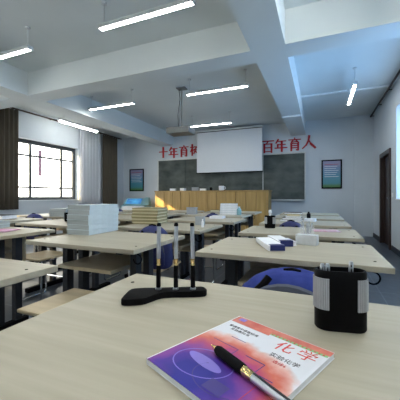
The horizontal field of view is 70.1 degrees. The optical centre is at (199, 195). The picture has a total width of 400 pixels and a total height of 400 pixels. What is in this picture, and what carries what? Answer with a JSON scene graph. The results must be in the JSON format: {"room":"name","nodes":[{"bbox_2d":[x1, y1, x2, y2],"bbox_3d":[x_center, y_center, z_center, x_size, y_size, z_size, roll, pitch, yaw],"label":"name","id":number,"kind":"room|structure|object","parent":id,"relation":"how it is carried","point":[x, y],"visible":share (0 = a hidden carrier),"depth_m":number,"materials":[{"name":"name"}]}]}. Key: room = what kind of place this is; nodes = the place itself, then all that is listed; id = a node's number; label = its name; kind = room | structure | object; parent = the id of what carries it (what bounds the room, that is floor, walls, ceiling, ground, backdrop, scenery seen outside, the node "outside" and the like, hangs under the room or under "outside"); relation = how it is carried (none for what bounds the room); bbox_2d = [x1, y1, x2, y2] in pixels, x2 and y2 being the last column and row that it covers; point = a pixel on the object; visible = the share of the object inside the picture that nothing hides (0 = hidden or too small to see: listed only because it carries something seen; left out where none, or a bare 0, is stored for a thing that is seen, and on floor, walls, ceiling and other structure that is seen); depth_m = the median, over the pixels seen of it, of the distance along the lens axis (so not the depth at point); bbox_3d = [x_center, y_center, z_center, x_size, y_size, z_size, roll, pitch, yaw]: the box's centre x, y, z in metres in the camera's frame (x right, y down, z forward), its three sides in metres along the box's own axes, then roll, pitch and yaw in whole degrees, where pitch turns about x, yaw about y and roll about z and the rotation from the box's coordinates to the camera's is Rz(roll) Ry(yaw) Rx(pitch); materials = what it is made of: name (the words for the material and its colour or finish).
{"room":"classroom","nodes":[
{"label":"classroom","id":0,"kind":"room"},
{"bbox_2d":[0,107,122,234],"bbox_3d":[-5.022,-0.530,5.420,0.260,3.140,11.300,0,0,23],"label":"wall","id":1,"kind":"structure","parent":0,"point":[31,127],"depth_m":7.75,"materials":[{"name":"paint"}]},
{"bbox_2d":[19,138,78,200],"bbox_3d":[-4.363,-0.645,6.884,0.220,1.530,3.510,0,0,23],"label":"window","id":2,"kind":"structure","parent":1,"relation":"in","point":[30,143],"depth_m":7.65,"materials":[{"name":"black metal"}]},
{"bbox_2d":[11,107,121,139],"bbox_3d":[-3.927,-2.020,7.535,0.120,0.038,5.650,0,0,23],"label":"rail","id":3,"kind":"object","parent":1,"relation":"attached to","point":[11,107],"visible":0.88,"depth_m":7.30,"materials":[{"name":"black metal"}]},
{"bbox_2d":[0,108,18,209],"bbox_3d":[-4.473,-0.843,6.138,0.090,2.305,1.150,0,0,23],"label":"curtain","id":4,"kind":"object","parent":3,"relation":"hanging from","point":[9,118],"visible":0.99,"depth_m":6.50,"materials":[{"name":"brown fabric"}]},
{"bbox_2d":[80,128,100,203],"bbox_3d":[-3.370,-0.797,8.802,0.058,2.395,0.903,0,0,23],"label":"sheer curtain","id":5,"kind":"object","parent":3,"relation":"hanging from","point":[90,142],"visible":0.89,"depth_m":8.77,"materials":[{"name":"white fabric"}]},
{"bbox_2d":[103,135,117,203],"bbox_3d":[-3.025,-0.748,9.581,0.090,2.495,0.720,0,0,23],"label":"curtain","id":6,"kind":"object","parent":3,"relation":"hanging from","point":[109,143],"visible":0.8,"depth_m":9.55,"materials":[{"name":"brown fabric"}]},
{"bbox_2d":[0,0,399,108],"bbox_3d":[-1.102,-1.905,4.255,7.870,0.390,0.330,0,0,23],"label":"beam","id":7,"kind":"structure","parent":1,"relation":"attached to","point":[323,25],"depth_m":3.63,"materials":[{"name":"paint"}]},
{"bbox_2d":[0,0,399,137],"bbox_3d":[-1.275,-2.175,3.844,8.390,0.150,11.300,0,0,23],"label":"ceiling","id":8,"kind":"structure","parent":0,"point":[62,31],"depth_m":4.52,"materials":[{"name":"paint"}]},
{"bbox_2d":[0,26,33,58],"bbox_3d":[-2.613,-1.954,3.745,1.124,0.292,0.074,0,0,23],"label":"pendant lamp","id":9,"kind":"object","parent":8,"relation":"hanging from","point":[26,48],"visible":1,"depth_m":3.59,"materials":[{"name":"white plastic"}]},
{"bbox_2d":[0,49,30,58],"bbox_3d":[-2.613,-1.816,3.745,1.100,0.008,0.038,0,0,23],"label":"diffuser","id":10,"kind":"object","parent":9,"relation":"attached to","point":[17,51],"depth_m":3.63,"materials":[{"name":"white plastic"}]},
{"bbox_2d":[57,118,98,132],"bbox_3d":[-3.175,-1.950,7.518,0.100,0.300,1.300,0,0,23],"label":"pendant lamp","id":11,"kind":"object","parent":8,"relation":"attached to","point":[61,120],"visible":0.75,"depth_m":7.41,"materials":[{"name":"white plastic"}]},
{"bbox_2d":[88,89,134,110],"bbox_3d":[-1.812,-1.954,5.806,1.124,0.292,0.074,0,0,23],"label":"pendant lamp","id":12,"kind":"object","parent":8,"relation":"hanging from","point":[127,102],"visible":1,"depth_m":5.78,"materials":[{"name":"white plastic"}]},
{"bbox_2d":[90,103,132,109],"bbox_3d":[-1.812,-1.816,5.806,1.100,0.008,0.038,0,0,23],"label":"diffuser","id":13,"kind":"object","parent":12,"relation":"attached to","point":[116,104],"depth_m":5.79,"materials":[{"name":"white plastic"}]},
{"bbox_2d":[98,0,195,31],"bbox_3d":[-0.572,-1.954,2.898,1.124,0.292,0.074,0,0,23],"label":"pendant lamp","id":14,"kind":"object","parent":8,"relation":"hanging from","point":[179,4],"visible":1,"depth_m":2.87,"materials":[{"name":"white plastic"}]},
{"bbox_2d":[166,86,194,136],"bbox_3d":[-0.370,-1.650,5.574,0.480,0.900,0.370,0,0,20],"label":"projector","id":15,"kind":"object","parent":8,"relation":"hanging from","point":[181,130],"visible":1,"depth_m":5.47,"materials":[{"name":"white plastic"}]},
{"bbox_2d":[190,111,231,126],"bbox_3d":[0.269,-1.954,7.285,1.124,0.292,0.074,0,0,23],"label":"pendant lamp","id":16,"kind":"object","parent":8,"relation":"hanging from","point":[223,122],"visible":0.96,"depth_m":7.25,"materials":[{"name":"white plastic"}]},
{"bbox_2d":[186,69,248,95],"bbox_3d":[0.281,-1.954,4.926,1.124,0.292,0.074,0,0,23],"label":"pendant lamp","id":17,"kind":"object","parent":8,"relation":"hanging from","point":[245,84],"visible":1,"depth_m":4.89,"materials":[{"name":"white plastic"}]},
{"bbox_2d":[187,86,247,95],"bbox_3d":[0.281,-1.816,4.926,1.100,0.008,0.038,0,0,23],"label":"diffuser","id":18,"kind":"object","parent":17,"relation":"attached to","point":[226,87],"depth_m":4.92,"materials":[{"name":"white plastic"}]},
{"bbox_2d":[195,125,263,173],"bbox_3d":[0.883,-1.366,8.634,2.114,1.338,0.277,0,0,23],"label":"projection screen","id":19,"kind":"object","parent":8,"relation":"hanging from","point":[236,149],"visible":1,"depth_m":8.51,"materials":[{"name":"fabric"}]},
{"bbox_2d":[347,67,357,104],"bbox_3d":[2.736,-1.954,5.141,0.074,0.292,1.124,0,0,23],"label":"pendant lamp","id":20,"kind":"object","parent":8,"relation":"hanging from","point":[355,83],"visible":1,"depth_m":4.99,"materials":[{"name":"white plastic"}]},
{"bbox_2d":[348,85,355,104],"bbox_3d":[2.736,-1.816,5.141,0.038,0.008,1.100,0,0,23],"label":"diffuser","id":21,"kind":"object","parent":20,"relation":"attached to","point":[353,88],"depth_m":5.09,"materials":[{"name":"white plastic"}]},
{"bbox_2d":[5,234,399,321],"bbox_3d":[-1.275,1.100,3.844,8.390,0.120,11.300,0,0,23],"label":"floor","id":22,"kind":"structure","parent":0,"point":[387,292],"depth_m":3.55,"materials":[{"name":"tile"}]},
{"bbox_2d":[5,217,42,227],"bbox_3d":[-2.557,0.664,3.570,0.920,0.752,0.600,0,0,23],"label":"school desk","id":23,"kind":"object","parent":22,"relation":"on","point":[18,220],"visible":0.16,"depth_m":3.52,"materials":[{"name":"beige wood"}]},
{"bbox_2d":[0,214,16,219],"bbox_3d":[-2.519,0.264,3.608,0.300,0.050,0.200,0,0,17],"label":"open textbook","id":24,"kind":"object","parent":23,"relation":"on","point":[2,216],"visible":1,"depth_m":3.56,"materials":[{"name":"white paper"}]},
{"bbox_2d":[0,227,54,330],"bbox_3d":[-1.792,0.664,2.369,0.920,0.752,0.600,0,0,23],"label":"school desk","id":25,"kind":"object","parent":22,"relation":"on","point":[12,243],"visible":0.7,"depth_m":2.28,"materials":[{"name":"laminate"}]},
{"bbox_2d":[5,246,11,253],"bbox_3d":[-1.807,0.452,2.333,0.500,0.020,0.380,0,0,23],"label":"shelf","id":26,"kind":"object","parent":25,"relation":"attached to","point":[8,249],"depth_m":2.35,"materials":[{"name":"beige wood"}]},
{"bbox_2d":[0,258,57,287],"bbox_3d":[-1.130,0.664,1.093,0.910,0.752,0.600,0,0,23],"label":"school desk","id":27,"kind":"object","parent":22,"relation":"on","point":[11,271],"visible":1,"depth_m":1.12,"materials":[{"name":"laminate"}]},
{"bbox_2d":[22,250,62,299],"bbox_3d":[-1.579,0.814,2.877,0.360,0.447,0.380,0,0,23],"label":"stool","id":28,"kind":"object","parent":22,"relation":"on","point":[42,256],"visible":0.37,"depth_m":2.83,"materials":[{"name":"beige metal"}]},
{"bbox_2d":[17,213,76,269],"bbox_3d":[-2.216,0.664,4.381,0.920,0.752,0.600,0,0,23],"label":"school desk","id":29,"kind":"object","parent":22,"relation":"on","point":[45,216],"visible":0.16,"depth_m":4.30,"materials":[{"name":"beige wood"}]},
{"bbox_2d":[17,288,93,318],"bbox_3d":[-0.719,0.814,1.593,0.360,0.447,0.380,0,0,23],"label":"stool","id":30,"kind":"object","parent":22,"relation":"on","point":[37,308],"visible":0.19,"depth_m":1.58,"materials":[{"name":"beige wood"}]},
{"bbox_2d":[15,219,119,292],"bbox_3d":[-1.455,0.664,3.171,0.920,0.752,0.600,0,0,23],"label":"school desk","id":31,"kind":"object","parent":22,"relation":"on","point":[56,223],"visible":0.34,"depth_m":3.12,"materials":[{"name":"beige wood"}]},
{"bbox_2d":[35,233,66,238],"bbox_3d":[-1.470,0.452,3.135,0.500,0.020,0.380,0,0,23],"label":"shelf","id":32,"kind":"object","parent":31,"relation":"attached to","point":[60,233],"depth_m":3.19,"materials":[{"name":"beige wood"}]},
{"bbox_2d":[25,231,184,291],"bbox_3d":[-0.626,0.664,1.982,0.850,0.752,0.630,0,0,23],"label":"school desk","id":33,"kind":"object","parent":22,"relation":"on","point":[119,251],"visible":0.62,"depth_m":1.88,"materials":[{"name":"laminate"}]},
{"bbox_2d":[66,226,117,234],"bbox_3d":[-0.851,0.270,2.279,0.215,0.036,0.340,0,0,21],"label":"book","id":34,"kind":"object","parent":33,"relation":"on","point":[115,228],"visible":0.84,"depth_m":2.14,"materials":[{"name":"white paper"}]},
{"bbox_2d":[67,222,117,229],"bbox_3d":[-0.852,0.233,2.284,0.215,0.036,0.340,0,0,21],"label":"book","id":35,"kind":"object","parent":34,"relation":"on","point":[111,224],"visible":0.84,"depth_m":2.15,"materials":[{"name":"white paper"}]},
{"bbox_2d":[66,217,117,224],"bbox_3d":[-0.852,0.197,2.284,0.215,0.036,0.340,0,0,22],"label":"book","id":36,"kind":"object","parent":35,"relation":"on","point":[107,220],"visible":0.86,"depth_m":2.15,"materials":[{"name":"white paper"}]},
{"bbox_2d":[67,213,117,219],"bbox_3d":[-0.850,0.160,2.277,0.215,0.036,0.340,0,0,22],"label":"book","id":37,"kind":"object","parent":36,"relation":"on","point":[111,215],"visible":0.86,"depth_m":2.15,"materials":[{"name":"white paper"}]},
{"bbox_2d":[67,208,118,214],"bbox_3d":[-0.846,0.123,2.285,0.215,0.036,0.340,0,0,22],"label":"book","id":38,"kind":"object","parent":37,"relation":"on","point":[116,210],"visible":0.86,"depth_m":2.16,"materials":[{"name":"white paper"}]},
{"bbox_2d":[67,204,117,209],"bbox_3d":[-0.850,0.086,2.284,0.215,0.036,0.340,0,0,20],"label":"book","id":39,"kind":"object","parent":38,"relation":"on","point":[79,206],"visible":1,"depth_m":2.16,"materials":[{"name":"white paper"}]},
{"bbox_2d":[58,253,142,274],"bbox_3d":[-0.641,0.452,1.946,0.430,0.020,0.410,0,0,23],"label":"shelf","id":40,"kind":"object","parent":33,"relation":"attached to","point":[104,263],"depth_m":1.87,"materials":[{"name":"beige wood"}]},
{"bbox_2d":[89,215,136,277],"bbox_3d":[-1.121,0.664,3.964,0.920,0.752,0.600,0,0,23],"label":"school desk","id":41,"kind":"object","parent":22,"relation":"on","point":[124,219],"visible":0.05,"depth_m":3.84,"materials":[{"name":"beige wood"}]},
{"bbox_2d":[121,197,151,206],"bbox_3d":[-2.119,0.540,9.447,0.908,1.000,0.621,0,0,8],"label":"lectern","id":42,"kind":"object","parent":22,"relation":"on","point":[145,201],"visible":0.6,"depth_m":9.46,"materials":[{"name":"metal"}]},
{"bbox_2d":[119,213,184,258],"bbox_3d":[-0.788,0.664,4.757,0.920,0.752,0.600,0,0,23],"label":"school desk","id":43,"kind":"object","parent":22,"relation":"on","point":[169,215],"visible":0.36,"depth_m":4.65,"materials":[{"name":"beige wood"}]},
{"bbox_2d":[128,260,180,276],"bbox_3d":[-0.411,0.814,2.494,0.360,0.447,0.380,0,0,23],"label":"stool","id":44,"kind":"object","parent":22,"relation":"on","point":[154,270],"visible":0.09,"depth_m":2.42,"materials":[{"name":"silver metal"}]},
{"bbox_2d":[139,224,172,268],"bbox_3d":[-0.397,0.411,2.382,0.345,0.358,0.195,0,0,17],"label":"backpack","id":45,"kind":"object","parent":44,"relation":"on","point":[166,250],"visible":0.3,"depth_m":2.30,"materials":[{"name":"blue fabric"}]},
{"bbox_2d":[118,222,222,281],"bbox_3d":[-0.287,0.664,2.789,0.870,0.752,0.600,0,0,23],"label":"school desk","id":46,"kind":"object","parent":22,"relation":"on","point":[183,228],"visible":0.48,"depth_m":2.69,"materials":[{"name":"laminate"}]},
{"bbox_2d":[132,219,166,223],"bbox_3d":[-0.532,0.272,3.043,0.290,0.032,0.260,0,0,14],"label":"book","id":47,"kind":"object","parent":46,"relation":"on","point":[161,221],"visible":0.62,"depth_m":2.93,"materials":[{"name":"beige paper"}]},
{"bbox_2d":[132,216,166,220],"bbox_3d":[-0.535,0.239,3.049,0.290,0.032,0.260,0,0,17],"label":"book","id":48,"kind":"object","parent":47,"relation":"on","point":[160,218],"visible":0.66,"depth_m":2.94,"materials":[{"name":"beige paper"}]},
{"bbox_2d":[131,213,166,217],"bbox_3d":[-0.537,0.206,3.042,0.290,0.032,0.260,0,0,17],"label":"book","id":49,"kind":"object","parent":48,"relation":"on","point":[133,215],"visible":0.68,"depth_m":2.93,"materials":[{"name":"beige paper"}]},
{"bbox_2d":[132,210,167,214],"bbox_3d":[-0.530,0.174,3.040,0.290,0.032,0.260,0,0,16],"label":"book","id":50,"kind":"object","parent":49,"relation":"on","point":[166,211],"visible":0.82,"depth_m":2.92,"materials":[{"name":"beige paper"}]},
{"bbox_2d":[132,207,167,211],"bbox_3d":[-0.531,0.141,3.042,0.290,0.032,0.260,0,0,16],"label":"book","id":51,"kind":"object","parent":50,"relation":"on","point":[156,209],"visible":1,"depth_m":2.94,"materials":[{"name":"beige paper"}]},
{"bbox_2d":[172,239,189,248],"bbox_3d":[-0.302,0.452,2.752,0.450,0.020,0.380,0,0,23],"label":"shelf","id":52,"kind":"object","parent":46,"relation":"attached to","point":[182,243],"depth_m":2.65,"materials":[{"name":"beige wood"}]},
{"bbox_2d":[195,216,204,224],"bbox_3d":[0.001,0.246,2.841,0.091,0.085,0.066,0,0,17],"label":"carton","id":53,"kind":"object","parent":46,"relation":"on","point":[198,219],"visible":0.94,"depth_m":2.82,"materials":[{"name":"white cardboard"}]},
{"bbox_2d":[168,210,203,222],"bbox_3d":[-0.455,0.664,5.550,0.920,0.752,0.600,0,0,23],"label":"school desk","id":54,"kind":"object","parent":22,"relation":"on","point":[169,211],"visible":0.1,"depth_m":5.47,"materials":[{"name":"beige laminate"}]},
{"bbox_2d":[178,245,213,282],"bbox_3d":[-0.037,0.814,3.280,0.360,0.447,0.380,0,0,23],"label":"stool","id":55,"kind":"object","parent":22,"relation":"on","point":[204,245],"visible":0.31,"depth_m":3.24,"materials":[{"name":"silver metal"}]},
{"bbox_2d":[0,274,399,399],"bbox_3d":[0.063,0.664,0.589,0.930,0.752,0.655,0,0,23],"label":"school desk","id":56,"kind":"object","parent":22,"relation":"on","point":[91,346],"visible":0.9,"depth_m":0.57,"materials":[{"name":"laminate"}]},
{"bbox_2d":[121,286,206,305],"bbox_3d":[-0.097,0.279,0.811,0.240,0.021,0.094,0,0,-9],"label":"stand","id":57,"kind":"object","parent":56,"relation":"on","point":[136,296],"visible":0.99,"depth_m":0.81,"materials":[{"name":"black plastic"}]},
{"bbox_2d":[156,223,160,288],"bbox_3d":[-0.120,0.175,0.832,0.014,0.194,0.013,1,0,23],"label":"ballpoint pen","id":58,"kind":"object","parent":57,"relation":"in","point":[158,265],"visible":1,"depth_m":0.83,"materials":[{"name":"silver metal"}]},
{"bbox_2d":[174,223,177,288],"bbox_3d":[-0.070,0.175,0.832,0.014,0.194,0.013,0,0,23],"label":"ballpoint pen","id":59,"kind":"object","parent":57,"relation":"in","point":[175,224],"visible":1,"depth_m":0.83,"materials":[{"name":"silver metal"}]},
{"bbox_2d":[190,223,194,288],"bbox_3d":[-0.022,0.175,0.833,0.014,0.194,0.013,-1,0,23],"label":"ballpoint pen","id":60,"kind":"object","parent":57,"relation":"in","point":[192,247],"visible":1,"depth_m":0.83,"materials":[{"name":"silver metal"}]},
{"bbox_2d":[147,316,334,399],"bbox_3d":[0.074,0.284,0.499,0.253,0.010,0.215,0,0,-43],"label":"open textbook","id":61,"kind":"object","parent":56,"relation":"on","point":[288,363],"visible":1,"depth_m":0.48,"materials":[{"name":"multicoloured paper"}]},
{"bbox_2d":[211,344,290,399],"bbox_3d":[0.098,0.271,0.396,0.018,0.018,0.291,0,0,-32],"label":"ballpoint pen","id":62,"kind":"object","parent":61,"relation":"on","point":[240,367],"visible":1,"depth_m":0.43,"materials":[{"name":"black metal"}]},
{"bbox_2d":[313,266,368,333],"bbox_3d":[0.308,0.225,0.627,0.111,0.128,0.055,0,0,11],"label":"pen cup","id":63,"kind":"object","parent":56,"relation":"on","point":[340,296],"visible":1,"depth_m":0.60,"materials":[{"name":"black plastic"}]},
{"bbox_2d":[348,261,353,271],"bbox_3d":[0.330,0.209,0.622,0.010,0.133,0.014,0,0,23],"label":"pen","id":64,"kind":"object","parent":63,"relation":"in","point":[350,264],"visible":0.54,"depth_m":0.62,"materials":[{"name":"silver metal"}]},
{"bbox_2d":[167,217,246,284],"bbox_3d":[0.087,0.664,3.575,0.870,0.752,0.600,0,0,23],"label":"school desk","id":65,"kind":"object","parent":22,"relation":"on","point":[226,231],"visible":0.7,"depth_m":3.50,"materials":[{"name":"beige wood"}]},
{"bbox_2d":[204,230,224,235],"bbox_3d":[0.072,0.452,3.539,0.450,0.020,0.380,0,0,23],"label":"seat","id":66,"kind":"object","parent":65,"relation":"attached to","point":[214,232],"depth_m":3.44,"materials":[{"name":"beige wood"}]},
{"bbox_2d":[210,215,225,218],"bbox_3d":[0.232,0.274,3.699,0.170,0.030,0.200,0,0,17],"label":"pile","id":67,"kind":"object","parent":65,"relation":"on","point":[213,216],"visible":1,"depth_m":3.62,"materials":[{"name":"white paper"}]},
{"bbox_2d":[154,190,271,233],"bbox_3d":[0.298,0.443,8.282,3.450,1.195,0.540,0,0,23],"label":"cabinet","id":68,"kind":"object","parent":22,"relation":"on","point":[248,200],"depth_m":7.93,"materials":[{"name":"brown wood"}]},
{"bbox_2d":[154,190,271,191],"bbox_3d":[0.298,-0.140,8.282,3.450,0.030,0.540,0,0,23],"label":"countertop","id":69,"kind":"structure","parent":68,"relation":"on","point":[208,190],"depth_m":7.95,"materials":[{"name":"brown wood"}]},
{"bbox_2d":[204,238,223,269],"bbox_3d":[0.144,0.814,4.148,0.360,0.447,0.380,0,0,23],"label":"stool","id":70,"kind":"object","parent":22,"relation":"on","point":[204,238],"visible":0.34,"depth_m":3.96,"materials":[{"name":"silver metal"}]},
{"bbox_2d":[181,213,251,236],"bbox_3d":[0.268,0.664,4.443,0.950,0.752,0.600,0,0,23],"label":"school desk","id":71,"kind":"object","parent":22,"relation":"on","point":[237,227],"visible":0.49,"depth_m":4.25,"materials":[{"name":"laminate"}]},
{"bbox_2d":[186,207,197,213],"bbox_3d":[-0.127,0.234,4.523,0.156,0.110,0.106,0,0,17],"label":"carton","id":72,"kind":"object","parent":71,"relation":"on","point":[189,210],"visible":0.96,"depth_m":4.48,"materials":[{"name":"white cardboard"}]},
{"bbox_2d":[203,211,261,243],"bbox_3d":[0.605,0.664,5.245,0.950,0.752,0.600,0,0,23],"label":"school desk","id":73,"kind":"object","parent":22,"relation":"on","point":[249,222],"visible":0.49,"depth_m":5.10,"materials":[{"name":"beige wood"}]},
{"bbox_2d":[195,237,394,286],"bbox_3d":[0.494,0.664,1.588,0.880,0.752,0.590,0,0,23],"label":"school desk","id":74,"kind":"object","parent":22,"relation":"on","point":[234,250],"visible":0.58,"depth_m":1.47,"materials":[{"name":"laminate"}]},
{"bbox_2d":[256,237,284,250],"bbox_3d":[0.399,0.274,1.642,0.088,0.031,0.302,0,0,-1],"label":"pack","id":75,"kind":"object","parent":74,"relation":"on","point":[268,243],"visible":1,"depth_m":1.55},
{"bbox_2d":[268,235,292,246],"bbox_3d":[0.483,0.272,1.733,0.084,0.035,0.242,0,0,-1],"label":"pack","id":76,"kind":"object","parent":74,"relation":"on","point":[288,243],"visible":0.73,"depth_m":1.63},
{"bbox_2d":[296,233,318,245],"bbox_3d":[0.639,0.232,1.700,0.120,0.115,0.068,0,0,34],"label":"box","id":77,"kind":"object","parent":74,"relation":"on","point":[301,239],"visible":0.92,"depth_m":1.68,"materials":[{"name":"white cardboard"}]},
{"bbox_2d":[238,226,364,243],"bbox_3d":[0.819,0.664,2.362,0.880,0.752,0.570,0,0,23],"label":"school desk","id":78,"kind":"object","parent":22,"relation":"on","point":[346,235],"visible":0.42,"depth_m":2.23,"materials":[{"name":"laminate"}]},
{"bbox_2d":[264,215,275,227],"bbox_3d":[0.633,0.233,2.576,0.098,0.113,0.049,0,0,17],"label":"pen cup","id":79,"kind":"object","parent":78,"relation":"on","point":[269,221],"visible":1,"depth_m":2.56,"materials":[{"name":"black plastic"}]},
{"bbox_2d":[312,229,340,231],"bbox_3d":[1.037,0.286,2.352,0.200,0.005,0.140,0,0,11],"label":"booklet","id":80,"kind":"object","parent":78,"relation":"on","point":[314,230],"visible":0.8,"depth_m":2.34,"materials":[{"name":"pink paper"}]},
{"bbox_2d":[259,219,351,242],"bbox_3d":[1.147,0.664,3.141,0.880,0.752,0.580,0,0,23],"label":"school desk","id":81,"kind":"object","parent":22,"relation":"on","point":[318,224],"visible":0.23,"depth_m":2.96,"materials":[{"name":"laminate"}]},
{"bbox_2d":[275,215,344,228],"bbox_3d":[1.476,0.664,3.925,0.880,0.752,0.580,0,0,23],"label":"school desk","id":82,"kind":"object","parent":22,"relation":"on","point":[319,218],"visible":0.27,"depth_m":3.84,"materials":[{"name":"beige wood"}]},
{"bbox_2d":[280,212,339,216],"bbox_3d":[1.806,0.664,4.708,0.880,0.752,0.580,0,0,23],"label":"school desk","id":83,"kind":"object","parent":22,"relation":"on","point":[303,213],"visible":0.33,"depth_m":4.47,"materials":[{"name":"beige wood"}]},
{"bbox_3d":[-1.533,0.664,6.003,0.920,0.752,0.600,0,0,23],"label":"school desk","id":84,"kind":"object","parent":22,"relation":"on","visible":0},
{"bbox_2d":[122,206,143,209],"bbox_3d":[-1.407,0.252,5.994,0.426,0.075,0.206,0,0,17],"label":"flat box","id":85,"kind":"object","parent":84,"relation":"on","point":[123,207],"visible":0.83,"depth_m":5.91,"materials":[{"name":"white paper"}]},
{"bbox_3d":[-2.339,0.814,4.086,0.360,0.447,0.380,0,0,23],"label":"stool","id":86,"kind":"object","parent":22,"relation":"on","visible":0},
{"bbox_2d":[24,213,43,238],"bbox_3d":[-2.307,0.411,3.955,0.345,0.358,0.195,0,0,17],"label":"backpack","id":87,"kind":"object","parent":86,"relation":"on","point":[33,215],"visible":0.29,"depth_m":3.89,"materials":[{"name":"blue fabric"}]},
{"bbox_3d":[0.388,0.814,1.182,0.360,0.447,0.380,0,0,23],"label":"stool","id":88,"kind":"object","parent":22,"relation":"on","visible":0},
{"bbox_2d":[242,267,313,295],"bbox_3d":[0.364,0.436,1.125,0.480,0.308,0.294,0,0,26],"label":"backpack","id":89,"kind":"object","parent":88,"relation":"on","point":[283,279],"visible":0.29,"depth_m":1.08,"materials":[{"name":"blue fabric"}]},
{"bbox_3d":[1.027,0.814,2.855,0.360,0.447,0.380,0,0,23],"label":"stool","id":90,"kind":"object","parent":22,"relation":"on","visible":0},
{"bbox_2d":[279,220,302,227],"bbox_3d":[0.892,0.411,2.795,0.345,0.358,0.195,0,0,29],"label":"backpack","id":91,"kind":"object","parent":90,"relation":"on","point":[290,223],"visible":0.23,"depth_m":2.76,"materials":[{"name":"blue fabric"}]},
{"bbox_2d":[123,116,354,229],"bbox_3d":[0.876,-0.530,8.961,7.870,3.140,0.200,0,0,23],"label":"wall","id":92,"kind":"structure","parent":0,"point":[334,138],"depth_m":7.94,"materials":[{"name":"paint"}]},
{"bbox_2d":[0,61,172,145],"bbox_3d":[-3.229,-1.904,4.666,0.430,0.392,10.900,0,0,23],"label":"beam","id":93,"kind":"structure","parent":92,"relation":"attached to","point":[13,80],"depth_m":6.12,"materials":[{"name":"paint"}]},
{"bbox_2d":[129,169,143,190],"bbox_3d":[-2.256,-0.565,10.152,0.597,0.790,0.030,0,0,23],"label":"poster","id":94,"kind":"object","parent":92,"relation":"attached to","point":[136,176],"visible":1,"depth_m":10.15,"materials":[{"name":"multicoloured paper"}]},
{"bbox_2d":[157,152,305,200],"bbox_3d":[0.736,-0.550,8.834,4.780,1.370,0.140,0,0,23],"label":"blackboard","id":95,"kind":"object","parent":92,"relation":"attached to","point":[284,174],"visible":0.59,"depth_m":8.50,"materials":[{"name":"metal"}]},
{"bbox_2d":[271,199,305,200],"bbox_3d":[0.726,0.115,8.811,4.770,0.040,0.090,0,0,23],"label":"chalk tray","id":96,"kind":"object","parent":95,"relation":"on","point":[271,199],"depth_m":8.02,"materials":[{"name":"metal"}]},
{"bbox_2d":[227,0,305,135],"bbox_3d":[0.670,-1.904,3.027,0.390,0.392,10.900,0,0,23],"label":"beam","id":97,"kind":"structure","parent":92,"relation":"attached to","point":[261,23],"depth_m":3.39,"materials":[{"name":"paint"}]},
{"bbox_2d":[262,140,273,152],"bbox_3d":[1.993,-1.443,8.365,0.356,0.362,0.030,0,0,23],"label":"letter","id":98,"kind":"object","parent":92,"relation":"attached to","point":[271,144],"depth_m":8.36,"materials":[{"name":"red plastic"}]},
{"bbox_2d":[275,139,286,151],"bbox_3d":[2.335,-1.465,8.222,0.356,0.389,0.030,0,0,23],"label":"letter","id":99,"kind":"object","parent":92,"relation":"attached to","point":[282,141],"depth_m":8.20,"materials":[{"name":"red plastic"}]},
{"bbox_2d":[288,137,300,150],"bbox_3d":[2.680,-1.466,8.077,0.339,0.385,0.032,0,0,23],"label":"letter","id":100,"kind":"object","parent":92,"relation":"attached to","point":[296,140],"depth_m":8.06,"materials":[{"name":"red plastic"}]},
{"bbox_2d":[321,159,341,188],"bbox_3d":[3.560,-0.590,7.707,0.504,0.780,0.030,0,0,23],"label":"poster","id":101,"kind":"object","parent":92,"relation":"attached to","point":[331,170],"visible":1,"depth_m":7.71,"materials":[{"name":"multicoloured paper"}]},
{"bbox_2d":[355,114,373,236],"bbox_3d":[4.257,-0.530,7.398,0.425,3.140,0.060,0,0,23],"label":"column","id":102,"kind":"structure","parent":92,"relation":"attached to","point":[364,124],"depth_m":7.37,"materials":[{"name":"paint"}]},
{"bbox_2d":[374,75,399,249],"bbox_3d":[2.473,-0.530,2.269,0.260,3.140,11.300,0,0,23],"label":"wall","id":103,"kind":"structure","parent":0,"point":[387,115],"depth_m":5.48,"materials":[{"name":"paint"}]},
{"bbox_2d":[282,84,392,117],"bbox_3d":[2.700,-1.890,5.753,2.022,0.420,0.040,0,0,23],"label":"trim","id":104,"kind":"structure","parent":103,"relation":"attached to","point":[382,86],"depth_m":5.72,"materials":[{"name":"white paint"}]},
{"bbox_2d":[379,148,390,249],"bbox_3d":[3.934,0.055,5.940,0.170,1.970,1.000,0,0,23],"label":"door","id":105,"kind":"structure","parent":103,"relation":"in","point":[385,157],"depth_m":6.21,"materials":[{"name":"brown wood"}]},
{"bbox_2d":[370,69,399,116],"bbox_3d":[3.051,-2.030,4.098,0.090,0.038,6.920,0,0,23],"label":"rail","id":106,"kind":"object","parent":103,"relation":"attached to","point":[398,72],"visible":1,"depth_m":5.48,"materials":[{"name":"black metal"}]},
{"bbox_2d":[373,233,399,256],"bbox_3d":[3.187,0.990,4.323,0.015,0.100,6.440,0,0,23],"label":"baseboard","id":107,"kind":"structure","parent":103,"relation":"attached to","point":[396,251],"depth_m":5.26,"materials":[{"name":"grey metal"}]},
{"label":"outside","id":108,"kind":"structure","parent":0,"visible":0},
{"bbox_3d":[-28.890,4.140,17.568,53.120,0.200,70.000,0,0,23],"label":"ground","id":109,"kind":"structure","parent":108,"visible":0},
{"bbox_2d":[36,146,41,196],"bbox_3d":[-6.894,0.740,12.239,0.037,6.600,0.318,0,0,23],"label":"banner pole","id":110,"kind":"object","parent":109,"relation":"on","point":[39,151],"visible":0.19,"depth_m":12.19,"materials":[{"name":"silver metal"}]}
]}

